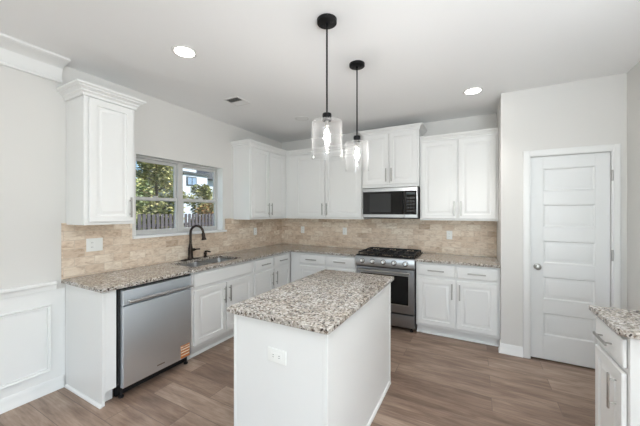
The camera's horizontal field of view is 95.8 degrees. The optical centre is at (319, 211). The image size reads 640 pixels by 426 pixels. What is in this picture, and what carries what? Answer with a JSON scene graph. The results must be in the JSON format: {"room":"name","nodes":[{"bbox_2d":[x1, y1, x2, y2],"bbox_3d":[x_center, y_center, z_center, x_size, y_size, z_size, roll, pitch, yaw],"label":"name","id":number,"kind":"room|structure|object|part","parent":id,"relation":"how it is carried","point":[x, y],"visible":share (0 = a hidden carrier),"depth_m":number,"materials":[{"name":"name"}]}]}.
{"room":"kitchen","nodes":[
{"label":"kitchen","id":0,"kind":"room"},
{"bbox_2d":[0,65,281,385],"bbox_3d":[-2.669,0.117,1.760,0.180,2.740,8.280,0,0,28],"label":"wall","id":1,"kind":"structure","parent":0,"point":[32,110],"depth_m":2.36,"materials":[{"name":"paint"}]},
{"bbox_2d":[0,304,50,388],"bbox_3d":[-2.754,1.037,1.389,0.016,0.550,2.265,0,0,28],"label":"trim","id":2,"kind":"structure","parent":1,"relation":"attached to","point":[48,307],"depth_m":2.33,"materials":[{"name":"paint"}]},
{"bbox_2d":[0,281,56,299],"bbox_3d":[-3.329,0.613,0.302,0.034,0.076,4.785,0,0,28],"label":"trim","id":3,"kind":"structure","parent":1,"relation":"attached to","point":[13,292],"depth_m":2.25,"materials":[{"name":"paint"}]},
{"bbox_2d":[0,375,63,413],"bbox_3d":[-3.323,1.437,0.326,0.022,0.100,4.834,0,0,28],"label":"baseboard","id":4,"kind":"structure","parent":1,"relation":"attached to","point":[8,403],"depth_m":2.27,"materials":[{"name":"paint"}]},
{"bbox_2d":[0,288,64,398],"bbox_3d":[-3.327,1.022,0.342,0.002,0.750,4.838,0,0,28],"label":"wainscoting","id":5,"kind":"structure","parent":1,"relation":"attached to","point":[23,337],"depth_m":2.28,"materials":[{"name":"paint"}]},
{"bbox_2d":[0,32,70,82],"bbox_3d":[-3.259,-1.170,0.284,0.175,0.164,4.820,0,0,28],"label":"trim","id":6,"kind":"structure","parent":1,"relation":"attached to","point":[17,54],"depth_m":2.24,"materials":[{"name":"paint"}]},
{"bbox_2d":[56,78,146,224],"bbox_3d":[-1.918,-0.462,2.562,0.376,1.142,0.535,0,0,28],"label":"upper cabinet","id":7,"kind":"object","parent":1,"relation":"attached to","point":[99,120],"visible":1,"depth_m":2.44,"materials":[{"name":"paint"}]},
{"bbox_3d":[-1.918,-0.990,2.562,0.376,0.088,0.535,0,0,28],"label":"crown moulding","id":8,"kind":"part","parent":7,"relation":"part of","materials":[{"name":"paint"}]},
{"bbox_3d":[-1.802,-0.424,2.503,0.019,1.017,0.340,0,0,28],"label":"door","id":9,"kind":"part","parent":7,"relation":"part of","materials":[{"name":"paint"}]},
{"bbox_3d":[-1.712,-0.041,2.613,0.035,0.180,0.015,0,0,28],"label":"handle","id":10,"kind":"part","parent":7,"relation":"part of","materials":[{"name":"silver metal"}]},
{"bbox_2d":[61,218,281,278],"bbox_3d":[-1.445,0.334,3.840,0.008,0.478,3.158,0,0,28],"label":"tile backsplash","id":11,"kind":"structure","parent":1,"relation":"attached to","point":[120,251],"depth_m":3.03,"materials":[{"name":"tile"}]},
{"bbox_2d":[86,238,102,251],"bbox_3d":[-2.070,0.301,2.656,0.010,0.120,0.130,0,0,28],"label":"outlet","id":12,"kind":"object","parent":11,"relation":"attached to","point":[92,244],"visible":1,"depth_m":2.65,"materials":[{"name":"white plastic"}]},
{"bbox_2d":[90,241,93,248],"bbox_3d":[-2.078,0.301,2.634,0.002,0.068,0.034,0,0,28],"label":"receptacle","id":13,"kind":"object","parent":12,"relation":"attached to","point":[91,242],"depth_m":2.63,"materials":[{"name":"white plastic"}]},
{"bbox_2d":[132,153,226,238],"bbox_3d":[-1.683,-0.166,3.533,0.210,0.884,1.245,0,0,28],"label":"window","id":14,"kind":"structure","parent":1,"relation":"in","point":[179,229],"depth_m":3.54,"materials":[{"name":"grey plastic"}]},
{"bbox_3d":[-1.902,-0.355,3.307,0.024,0.461,0.538,0,0,28],"label":"sash","id":15,"kind":"part","parent":14,"relation":"part of","materials":[{"name":"clear glass"}]},
{"bbox_3d":[-1.879,0.033,3.294,0.024,0.395,0.538,0,0,28],"label":"sash","id":16,"kind":"part","parent":14,"relation":"part of","materials":[{"name":"grey plastic"}]},
{"bbox_3d":[-1.654,0.263,3.517,0.144,0.026,1.245,0,0,28],"label":"sill","id":17,"kind":"part","parent":14,"relation":"part of","materials":[{"name":"paint"}]},
{"bbox_3d":[-1.616,-0.355,3.840,0.024,0.461,0.538,0,0,28],"label":"sash","id":18,"kind":"part","parent":14,"relation":"part of","materials":[{"name":"clear glass"}]},
{"bbox_3d":[-1.592,0.033,3.827,0.024,0.395,0.538,0,0,28],"label":"sash","id":19,"kind":"part","parent":14,"relation":"part of","materials":[{"name":"grey plastic"}]},
{"bbox_2d":[230,139,286,219],"bbox_3d":[-0.827,-0.447,4.597,0.374,1.112,1.256,0,0,28],"label":"upper cabinet","id":20,"kind":"object","parent":1,"relation":"attached to","point":[259,168],"visible":0.99,"depth_m":4.18,"materials":[{"name":"paint"}]},
{"bbox_3d":[-0.827,-0.961,4.597,0.374,0.085,1.256,0,0,28],"label":"crown moulding","id":21,"kind":"part","parent":20,"relation":"part of","materials":[{"name":"paint"}]},
{"bbox_3d":[-0.874,-0.411,4.230,0.019,0.990,0.380,0,0,28],"label":"door","id":22,"kind":"part","parent":20,"relation":"part of","materials":[{"name":"paint"}]},
{"bbox_3d":[-0.688,-0.411,4.579,0.019,0.990,0.380,0,0,28],"label":"door","id":23,"kind":"part","parent":20,"relation":"part of","materials":[{"name":"paint"}]},
{"bbox_2d":[0,325,594,425],"bbox_3d":[0.917,1.512,-0.164,8.320,0.050,8.280,0,0,28],"label":"floor","id":24,"kind":"structure","parent":0,"point":[436,380],"depth_m":2.35,"materials":[{"name":"brown wood"}]},
{"bbox_2d":[64,284,115,408],"bbox_3d":[-1.896,1.046,2.368,0.598,0.882,0.114,0,0,28],"label":"end panel","id":25,"kind":"object","parent":24,"relation":"on","point":[90,315],"visible":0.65,"depth_m":2.27,"materials":[{"name":"paint"}]},
{"bbox_3d":[-1.912,1.477,2.321,0.580,0.020,0.016,0,0,28],"label":"shoe moulding","id":26,"kind":"part","parent":25,"relation":"part of","materials":[{"name":"paint"}]},
{"bbox_2d":[114,274,193,398],"bbox_3d":[-1.647,1.051,2.684,0.647,0.872,0.652,0,0,28],"label":"dishwasher","id":27,"kind":"object","parent":24,"relation":"on","point":[153,319],"visible":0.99,"depth_m":2.48,"materials":[{"name":"silver metal"}]},
{"bbox_3d":[-1.383,0.715,2.550,0.054,0.023,0.587,0,0,28],"label":"handle","id":28,"kind":"part","parent":27,"relation":"part of","materials":[{"name":"silver metal"}]},
{"bbox_2d":[187,260,251,359],"bbox_3d":[-1.311,1.046,3.401,0.654,0.882,0.905,0,0,28],"label":"base cabinet","id":29,"kind":"object","parent":24,"relation":"on","point":[214,290],"visible":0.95,"depth_m":3.14,"materials":[{"name":"paint"}]},
{"bbox_3d":[-1.164,1.071,3.078,0.019,0.552,0.415,0,0,28],"label":"door","id":30,"kind":"part","parent":29,"relation":"part of","materials":[{"name":"paint"}]},
{"bbox_3d":[-1.123,1.477,3.300,0.016,0.020,0.905,0,0,28],"label":"shoe moulding","id":31,"kind":"part","parent":29,"relation":"part of","materials":[{"name":"paint"}]},
{"bbox_3d":[-1.062,0.697,3.267,0.019,0.136,0.845,0,0,28],"label":"false drawer","id":32,"kind":"part","parent":29,"relation":"part of","materials":[{"name":"paint"}]},
{"bbox_3d":[-1.056,0.920,3.221,0.035,0.180,0.015,0,0,28],"label":"handle","id":33,"kind":"part","parent":29,"relation":"part of","materials":[{"name":"silver metal"}]},
{"bbox_3d":[-1.021,0.920,3.288,0.035,0.180,0.015,0,0,28],"label":"handle","id":34,"kind":"part","parent":29,"relation":"part of","materials":[{"name":"silver metal"}]},
{"bbox_3d":[-0.961,1.071,3.457,0.019,0.552,0.415,0,0,28],"label":"door","id":35,"kind":"part","parent":29,"relation":"part of","materials":[{"name":"paint"}]},
{"bbox_2d":[252,252,289,296],"bbox_3d":[-0.895,1.046,4.175,0.654,0.882,0.848,0,0,28],"label":"base cabinet","id":36,"kind":"object","parent":24,"relation":"on","point":[269,273],"visible":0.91,"depth_m":3.96,"materials":[{"name":"paint"}]},
{"bbox_3d":[-0.746,0.697,3.857,0.019,0.136,0.370,0,0,28],"label":"drawer","id":37,"kind":"part","parent":36,"relation":"part of","materials":[{"name":"paint"}]},
{"bbox_3d":[-0.746,1.071,3.857,0.019,0.552,0.370,0,0,28],"label":"door","id":38,"kind":"part","parent":36,"relation":"part of","materials":[{"name":"paint"}]},
{"bbox_3d":[-0.556,0.697,4.210,0.019,0.136,0.370,0,0,28],"label":"drawer","id":39,"kind":"part","parent":36,"relation":"part of","materials":[{"name":"paint"}]},
{"bbox_3d":[-0.556,1.071,4.210,0.019,0.552,0.370,0,0,28],"label":"door","id":40,"kind":"part","parent":36,"relation":"part of","materials":[{"name":"paint"}]},
{"bbox_2d":[234,283,390,425],"bbox_3d":[0.042,1.046,2.159,0.686,0.882,1.259,0,0,28],"label":"kitchen island","id":41,"kind":"object","parent":24,"relation":"on","point":[342,377],"visible":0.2,"depth_m":1.66,"materials":[{"name":"paint"}]},
{"bbox_3d":[-0.500,1.046,1.772,0.016,0.881,0.064,0,0,28],"label":"corner trim","id":42,"kind":"part","parent":41,"relation":"part of","materials":[{"name":"paint"}]},
{"bbox_2d":[268,346,285,365],"bbox_3d":[-0.240,0.797,1.595,0.125,0.078,0.009,0,0,28],"label":"outlet","id":43,"kind":"object","parent":41,"relation":"attached to","point":[275,355],"visible":1,"depth_m":1.59,"materials":[{"name":"white plastic"}]},
{"bbox_2d":[271,352,280,360],"bbox_3d":[-0.242,0.797,1.593,0.070,0.034,0.002,0,0,28],"label":"receptacle","id":44,"kind":"object","parent":43,"relation":"attached to","point":[275,356],"depth_m":1.59,"materials":[{"name":"white plastic"}]},
{"bbox_3d":[-0.243,1.046,1.607,0.592,0.881,0.007,0,0,28],"label":"panel","id":45,"kind":"part","parent":41,"relation":"part of","materials":[{"name":"paint"}]},
{"bbox_2d":[226,269,393,334],"bbox_3d":[0.046,0.588,2.150,0.691,0.030,1.310,0,0,28],"label":"island countertop","id":46,"kind":"structure","parent":41,"relation":"on","point":[321,301],"depth_m":1.85,"materials":[{"name":"stone"}]},
{"bbox_3d":[0.029,1.046,1.461,0.024,0.881,0.014,0,0,28],"label":"corner trim","id":47,"kind":"part","parent":41,"relation":"part of","materials":[{"name":"paint"}]},
{"bbox_3d":[0.318,1.046,1.988,0.007,0.881,1.186,0,0,28],"label":"panel","id":48,"kind":"part","parent":41,"relation":"part of","materials":[{"name":"paint"}]},
{"bbox_3d":[0.328,1.476,1.983,0.014,0.020,1.186,0,0,28],"label":"shoe moulding","id":49,"kind":"part","parent":41,"relation":"part of","materials":[{"name":"paint"}]},
{"bbox_3d":[0.608,1.046,2.522,0.012,0.881,0.028,0,0,28],"label":"corner trim","id":50,"kind":"part","parent":41,"relation":"part of","materials":[{"name":"paint"}]},
{"bbox_2d":[291,252,355,281],"bbox_3d":[0.151,1.046,4.411,1.078,0.882,0.654,0,0,28],"label":"base cabinet","id":51,"kind":"object","parent":24,"relation":"on","point":[303,265],"visible":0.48,"depth_m":4.20,"materials":[{"name":"paint"}]},
{"bbox_2d":[61,244,362,292],"bbox_3d":[-0.705,0.588,3.447,1.684,0.030,3.169,0,0,28],"label":"countertop","id":52,"kind":"structure","parent":51,"relation":"on","point":[113,280],"depth_m":2.94,"materials":[{"name":"stone"}]},
{"bbox_2d":[181,225,205,260],"bbox_3d":[-1.499,0.364,3.456,0.217,0.417,0.256,0,0,28],"label":"faucet","id":53,"kind":"object","parent":52,"relation":"on","point":[191,249],"visible":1,"depth_m":3.47,"materials":[{"name":"black metal"}]},
{"bbox_3d":[-1.485,0.274,3.485,0.186,0.237,0.029,0,0,4],"label":"spout","id":54,"kind":"part","parent":53,"relation":"part of","materials":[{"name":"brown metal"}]},
{"bbox_2d":[181,258,232,266],"bbox_3d":[-1.317,0.699,3.401,0.422,0.189,0.718,0,0,28],"label":"sink","id":55,"kind":"object","parent":52,"relation":"in","point":[210,261],"visible":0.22,"depth_m":3.56,"materials":[{"name":"silver metal"}]},
{"bbox_3d":[-1.402,0.699,3.242,0.422,0.189,0.357,0,0,28],"label":"bowl","id":56,"kind":"part","parent":55,"relation":"part of","materials":[{"name":"silver metal"}]},
{"bbox_3d":[-1.232,0.699,3.560,0.422,0.189,0.357,0,0,28],"label":"bowl","id":57,"kind":"part","parent":55,"relation":"part of","materials":[{"name":"silver metal"}]},
{"bbox_3d":[-0.116,0.697,4.234,0.424,0.136,0.019,0,0,28],"label":"drawer","id":58,"kind":"part","parent":51,"relation":"part of","materials":[{"name":"paint"}]},
{"bbox_3d":[-0.116,1.071,4.234,0.424,0.552,0.019,0,0,28],"label":"door","id":59,"kind":"part","parent":51,"relation":"part of","materials":[{"name":"paint"}]},
{"bbox_3d":[0.285,0.697,4.019,0.425,0.136,0.019,0,0,28],"label":"drawer","id":60,"kind":"part","parent":51,"relation":"part of","materials":[{"name":"paint"}]},
{"bbox_3d":[0.285,1.071,4.019,0.425,0.552,0.019,0,0,28],"label":"door","id":61,"kind":"part","parent":51,"relation":"part of","materials":[{"name":"paint"}]},
{"bbox_2d":[356,247,422,331],"bbox_3d":[0.950,1.006,3.940,0.758,0.962,0.697,0,0,28],"label":"gas range","id":62,"kind":"object","parent":24,"relation":"on","point":[400,264],"visible":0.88,"depth_m":3.61,"materials":[{"name":"grey metal"}]},
{"bbox_3d":[0.799,0.752,3.659,0.662,0.023,0.060,0,0,28],"label":"handle","id":63,"kind":"part","parent":62,"relation":"part of","materials":[{"name":"silver metal"}]},
{"bbox_3d":[0.813,0.977,3.684,0.632,0.377,0.002,0,0,28],"label":"window trim","id":64,"kind":"part","parent":62,"relation":"part of","materials":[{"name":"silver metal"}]},
{"bbox_3d":[0.823,0.987,3.704,0.750,0.550,0.041,0,0,28],"label":"oven door","id":65,"kind":"part","parent":62,"relation":"part of","materials":[{"name":"silver metal"}]},
{"bbox_3d":[0.820,0.642,3.697,0.758,0.120,0.056,0,0,28],"label":"control panel","id":66,"kind":"part","parent":62,"relation":"part of","materials":[{"name":"silver metal"}]},
{"bbox_2d":[356,249,422,259],"bbox_3d":[0.968,0.572,3.974,0.758,0.020,0.620,0,0,28],"label":"cooktop","id":67,"kind":"object","parent":62,"relation":"in","point":[371,254],"depth_m":3.79,"materials":[{"name":"black metal"}]},
{"bbox_3d":[0.824,1.352,3.705,0.750,0.160,0.038,0,0,28],"label":"storage drawer","id":68,"kind":"part","parent":62,"relation":"part of","materials":[{"name":"silver metal"}]},
{"bbox_2d":[416,262,499,346],"bbox_3d":[1.698,1.046,3.581,0.878,0.882,0.654,0,0,28],"label":"base cabinet","id":69,"kind":"object","parent":24,"relation":"on","point":[462,302],"visible":0.98,"depth_m":3.32,"materials":[{"name":"paint"}]},
{"bbox_3d":[1.379,0.697,3.432,0.407,0.136,0.019,0,0,28],"label":"drawer","id":70,"kind":"part","parent":69,"relation":"part of","materials":[{"name":"paint"}]},
{"bbox_3d":[1.379,1.071,3.432,0.407,0.552,0.019,0,0,28],"label":"door","id":71,"kind":"part","parent":69,"relation":"part of","materials":[{"name":"paint"}]},
{"bbox_3d":[1.519,0.920,3.326,0.015,0.180,0.035,0,0,28],"label":"handle","id":72,"kind":"part","parent":69,"relation":"part of","materials":[{"name":"silver metal"}]},
{"bbox_2d":[415,253,500,267],"bbox_3d":[1.699,0.588,3.589,0.882,0.030,0.644,0,0,28],"label":"countertop","id":73,"kind":"structure","parent":69,"relation":"on","point":[482,261],"depth_m":3.48,"materials":[{"name":"stone"}]},
{"bbox_3d":[1.597,1.477,3.394,0.878,0.020,0.016,0,0,28],"label":"shoe moulding","id":74,"kind":"part","parent":69,"relation":"part of","materials":[{"name":"paint"}]},
{"bbox_3d":[1.752,0.697,3.232,0.400,0.136,0.019,0,0,28],"label":"drawer","id":75,"kind":"part","parent":69,"relation":"part of","materials":[{"name":"paint"}]},
{"bbox_3d":[1.752,1.071,3.232,0.400,0.552,0.019,0,0,28],"label":"door","id":76,"kind":"part","parent":69,"relation":"part of","materials":[{"name":"paint"}]},
{"bbox_2d":[593,317,639,425],"bbox_3d":[1.801,1.046,1.452,0.600,0.882,0.405,0,0,28],"label":"base cabinet","id":77,"kind":"object","parent":24,"relation":"on","point":[617,357],"visible":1,"depth_m":1.48,"materials":[{"name":"paint"}]},
{"bbox_3d":[1.554,0.697,1.588,0.035,0.015,0.180,0,0,28],"label":"handle","id":78,"kind":"part","parent":77,"relation":"part of","materials":[{"name":"silver metal"}]},
{"bbox_3d":[1.577,1.071,1.575,0.019,0.552,0.356,0,0,28],"label":"door","id":79,"kind":"part","parent":77,"relation":"part of","materials":[{"name":"paint"}]},
{"bbox_3d":[1.498,0.920,1.484,0.035,0.180,0.015,0,0,28],"label":"handle","id":80,"kind":"part","parent":77,"relation":"part of","materials":[{"name":"silver metal"}]},
{"bbox_3d":[1.577,0.697,1.575,0.019,0.136,0.356,0,0,28],"label":"drawer","id":81,"kind":"part","parent":77,"relation":"part of","materials":[{"name":"paint"}]},
{"bbox_2d":[589,305,639,339],"bbox_3d":[1.813,0.588,1.450,0.587,0.030,0.448,0,0,28],"label":"countertop","id":82,"kind":"structure","parent":77,"relation":"on","point":[625,322],"depth_m":1.55,"materials":[{"name":"stone"}]},
{"bbox_2d":[0,0,639,142],"bbox_3d":[0.917,-1.303,-0.164,8.320,0.100,8.280,0,0,28],"label":"ceiling","id":83,"kind":"structure","parent":0,"point":[420,57],"depth_m":2.21,"materials":[{"name":"paint"}]},
{"bbox_2d":[171,45,197,57],"bbox_3d":[-1.058,-1.249,2.258,0.192,0.007,0.192,0,0,28],"label":"recessed light","id":84,"kind":"object","parent":83,"relation":"in","point":[184,51],"visible":1,"depth_m":2.24,"materials":[{"name":"white plastic"}]},
{"bbox_2d":[224,96,249,105],"bbox_3d":[-0.935,-1.247,3.268,0.200,0.012,0.220,0,0,28],"label":"ceiling vent","id":85,"kind":"object","parent":83,"relation":"in","point":[236,100],"visible":1,"depth_m":3.26,"materials":[{"name":"white metal"}]},
{"bbox_2d":[312,13,341,157],"bbox_3d":[0.045,-0.799,1.886,0.202,0.906,0.202,0,0,28],"label":"pendant lamp","id":86,"kind":"object","parent":83,"relation":"hanging from","point":[326,21],"visible":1,"depth_m":1.88,"materials":[{"name":"black metal"}]},
{"bbox_3d":[0.045,-0.931,1.886,0.021,0.596,0.020,0,0,28],"label":"rod","id":87,"kind":"part","parent":86,"relation":"part of","materials":[{"name":"black metal"}]},
{"bbox_2d":[349,60,366,172],"bbox_3d":[0.313,-0.799,2.447,0.202,0.906,0.202,0,0,28],"label":"pendant lamp","id":88,"kind":"object","parent":83,"relation":"hanging from","point":[356,65],"visible":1,"depth_m":2.44,"materials":[{"name":"black metal"}]},
{"bbox_3d":[0.313,-0.931,2.447,0.021,0.596,0.020,0,0,28],"label":"rod","id":89,"kind":"part","parent":88,"relation":"part of","materials":[{"name":"black metal"}]},
{"bbox_2d":[463,87,483,94],"bbox_3d":[1.582,-1.249,2.988,0.192,0.007,0.192,0,0,28],"label":"recessed light","id":90,"kind":"object","parent":83,"relation":"in","point":[474,90],"visible":1,"depth_m":2.97,"materials":[{"name":"white plastic"}]},
{"bbox_2d":[282,113,496,282],"bbox_3d":[1.291,0.117,4.254,4.440,2.740,0.140,0,0,28],"label":"wall","id":91,"kind":"structure","parent":0,"point":[487,121],"depth_m":4.00,"materials":[{"name":"paint"}]},
{"bbox_2d":[286,142,370,218],"bbox_3d":[0.088,-0.447,4.604,1.368,1.112,0.374,0,0,28],"label":"upper cabinet","id":92,"kind":"object","parent":91,"relation":"attached to","point":[320,183],"visible":0.98,"depth_m":4.44,"materials":[{"name":"paint"}]},
{"bbox_3d":[-0.160,-0.411,4.587,0.528,0.990,0.019,0,0,28],"label":"door","id":93,"kind":"part","parent":92,"relation":"part of","materials":[{"name":"paint"}]},
{"bbox_3d":[0.088,-0.961,4.604,1.368,0.085,0.374,0,0,28],"label":"crown moulding","id":94,"kind":"part","parent":92,"relation":"part of","materials":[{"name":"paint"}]},
{"bbox_3d":[0.346,-0.411,4.316,0.585,0.990,0.019,0,0,28],"label":"door","id":95,"kind":"part","parent":92,"relation":"part of","materials":[{"name":"paint"}]},
{"bbox_2d":[282,218,496,256],"bbox_3d":[0.769,0.334,4.449,3.334,0.478,0.008,0,0,28],"label":"tile backsplash","id":96,"kind":"structure","parent":91,"relation":"attached to","point":[473,238],"depth_m":4.22,"materials":[{"name":"tile"}]},
{"bbox_2d":[447,231,451,238],"bbox_3d":[1.752,0.315,3.912,0.072,0.115,0.009,0,0,28],"label":"outlet","id":97,"kind":"object","parent":96,"relation":"attached to","point":[449,233],"visible":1,"depth_m":3.91,"materials":[{"name":"white plastic"}]},
{"bbox_2d":[358,123,426,188],"bbox_3d":[1.020,-0.738,4.072,0.871,0.806,0.428,0,0,28],"label":"upper cabinet","id":98,"kind":"object","parent":91,"relation":"attached to","point":[391,155],"visible":0.97,"depth_m":3.89,"materials":[{"name":"paint"}]},
{"bbox_3d":[0.776,-0.719,4.011,0.356,0.688,0.019,0,0,28],"label":"door","id":99,"kind":"part","parent":98,"relation":"part of","materials":[{"name":"paint"}]},
{"bbox_2d":[363,186,419,218],"bbox_3d":[1.019,-0.120,4.069,0.752,0.422,0.420,0,0,28],"label":"microwave","id":100,"kind":"object","parent":98,"relation":"attached to","point":[394,202],"visible":0.98,"depth_m":3.89,"materials":[{"name":"grey"}]},
{"bbox_3d":[0.864,-0.124,3.963,0.571,0.402,0.026,0,0,28],"label":"door","id":101,"kind":"part","parent":100,"relation":"part of","materials":[{"name":"black glass"}]},
{"bbox_3d":[1.032,0.088,4.093,0.712,0.005,0.330,0,0,28],"label":"panel","id":102,"kind":"part","parent":100,"relation":"part of","materials":[{"name":"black metal"}]},
{"bbox_3d":[1.181,-0.121,3.776,0.156,0.313,0.002,0,0,28],"label":"control glass","id":103,"kind":"part","parent":100,"relation":"part of","materials":[{"name":"black glass"}]},
{"bbox_3d":[1.193,-0.124,3.786,0.170,0.402,0.026,0,0,28],"label":"control panel","id":104,"kind":"part","parent":100,"relation":"part of","materials":[{"name":"black glass"}]},
{"bbox_3d":[1.022,-1.109,4.076,0.871,0.062,0.421,0,0,28],"label":"crown moulding","id":105,"kind":"part","parent":98,"relation":"part of","materials":[{"name":"paint"}]},
{"bbox_3d":[1.103,-0.719,3.835,0.358,0.688,0.019,0,0,28],"label":"door","id":106,"kind":"part","parent":98,"relation":"part of","materials":[{"name":"paint"}]},
{"bbox_2d":[419,127,498,220],"bbox_3d":[1.765,-0.435,3.709,0.878,1.088,0.364,0,0,28],"label":"upper cabinet","id":107,"kind":"object","parent":91,"relation":"attached to","point":[459,170],"visible":1,"depth_m":3.56,"materials":[{"name":"paint"}]},
{"bbox_3d":[1.517,-0.406,3.687,0.418,0.980,0.019,0,0,28],"label":"door","id":108,"kind":"part","parent":107,"relation":"part of","materials":[{"name":"paint"}]},
{"bbox_3d":[1.662,-0.041,3.579,0.015,0.180,0.035,0,0,28],"label":"handle","id":109,"kind":"part","parent":107,"relation":"part of","materials":[{"name":"silver metal"}]},
{"bbox_3d":[1.766,-0.944,3.710,0.878,0.070,0.362,0,0,28],"label":"crown moulding","id":110,"kind":"part","parent":107,"relation":"part of","materials":[{"name":"paint"}]},
{"bbox_3d":[1.729,-0.041,3.543,0.015,0.180,0.035,0,0,28],"label":"handle","id":111,"kind":"part","parent":107,"relation":"part of","materials":[{"name":"silver metal"}]},
{"bbox_3d":[1.891,-0.406,3.486,0.399,0.980,0.019,0,0,28],"label":"door","id":112,"kind":"part","parent":107,"relation":"part of","materials":[{"name":"paint"}]},
{"bbox_2d":[497,73,626,346],"bbox_3d":[2.503,0.117,3.133,0.964,2.740,0.690,0,0,28],"label":"wall","id":113,"kind":"structure","parent":0,"point":[588,112],"depth_m":2.91,"materials":[{"name":"paint"}]},
{"bbox_2d":[499,343,522,357],"bbox_3d":[1.984,1.437,3.007,0.213,0.100,0.022,0,0,28],"label":"baseboard","id":114,"kind":"structure","parent":113,"relation":"attached to","point":[513,350],"depth_m":3.00,"materials":[{"name":"paint"}]},
{"bbox_2d":[523,143,620,368],"bbox_3d":[2.421,0.433,2.825,0.726,2.107,0.169,0,0,28],"label":"door","id":115,"kind":"structure","parent":113,"relation":"in","point":[572,200],"depth_m":2.81,"materials":[{"name":"paint"}]},
{"bbox_3d":[2.183,0.552,2.895,0.062,0.062,0.066,0,0,28],"label":"knob","id":116,"kind":"part","parent":115,"relation":"part of","materials":[{"name":"silver metal"}]},
{"bbox_3d":[2.416,0.400,2.811,0.396,1.667,0.010,0,0,28],"label":"panel moulding","id":117,"kind":"part","parent":115,"relation":"part of","materials":[{"name":"paint"}]},
{"bbox_2d":[627,61,639,310],"bbox_3d":[2.396,0.117,1.766,0.140,2.740,3.200,0,0,28],"label":"wall","id":118,"kind":"structure","parent":0,"point":[633,76],"depth_m":2.50,"materials":[{"name":"paint"}]},
{"label":"outside","id":119,"kind":"structure","parent":0,"visible":0},
{"bbox_3d":[-22.481,1.987,28.283,59.820,0.200,100.000,0,0,28],"label":"ground","id":120,"kind":"structure","parent":119,"visible":0},
{"bbox_2d":[136,178,155,229],"bbox_3d":[-6.754,0.211,9.870,2.252,3.364,2.175,0,0,28],"label":"tree","id":121,"kind":"object","parent":120,"relation":"on","point":[139,204],"visible":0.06,"depth_m":10.14,"materials":[{"name":"green plant"}]},
{"bbox_2d":[139,170,172,222],"bbox_3d":[-9.356,-0.547,16.054,2.120,4.876,2.770,0,0,-3],"label":"tree","id":122,"kind":"object","parent":120,"relation":"on","point":[166,189],"visible":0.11,"depth_m":16.03,"materials":[{"name":"green plant"}]},
{"bbox_2d":[136,161,186,229],"bbox_3d":[-7.629,-0.985,13.350,2.610,5.751,2.967,0,0,43],"label":"tree","id":123,"kind":"object","parent":120,"relation":"on","point":[161,172],"visible":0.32,"depth_m":13.02,"materials":[{"name":"green plant"}]},
{"bbox_2d":[136,214,213,229],"bbox_3d":[-4.356,0.962,11.178,0.060,1.813,11.000,0,0,28],"label":"fence","id":124,"kind":"object","parent":120,"relation":"on","point":[209,218],"visible":0.1,"depth_m":9.69,"materials":[{"name":"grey wood"}]},
{"bbox_3d":[-4.367,0.442,11.184,0.035,0.090,11.000,0,0,28],"label":"rail","id":125,"kind":"part","parent":124,"relation":"part of","materials":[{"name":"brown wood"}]},
{"bbox_2d":[153,168,212,226],"bbox_3d":[-9.872,-1.713,22.679,4.940,7.200,6.350,0,0,28],"label":"house","id":126,"kind":"structure","parent":120,"relation":"on","point":[191,177],"depth_m":19.80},
{"bbox_3d":[-8.738,-2.093,19.727,0.009,0.480,0.640,0,0,28],"label":"pane","id":127,"kind":"part","parent":126,"relation":"part of","materials":[{"name":"blue glass"}]},
{"bbox_2d":[185,183,213,226],"bbox_3d":[-6.623,0.139,16.343,1.543,3.508,1.937,0,0,5],"label":"tree","id":128,"kind":"object","parent":120,"relation":"on","point":[205,191],"visible":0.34,"depth_m":16.19,"materials":[{"name":"green plant"}]},
{"bbox_2d":[187,198,213,226],"bbox_3d":[-4.989,0.624,12.862,1.772,2.542,1.801,0,0,28],"label":"tree","id":129,"kind":"object","parent":120,"relation":"on","point":[206,209],"visible":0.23,"depth_m":12.47,"materials":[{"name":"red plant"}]}
]}

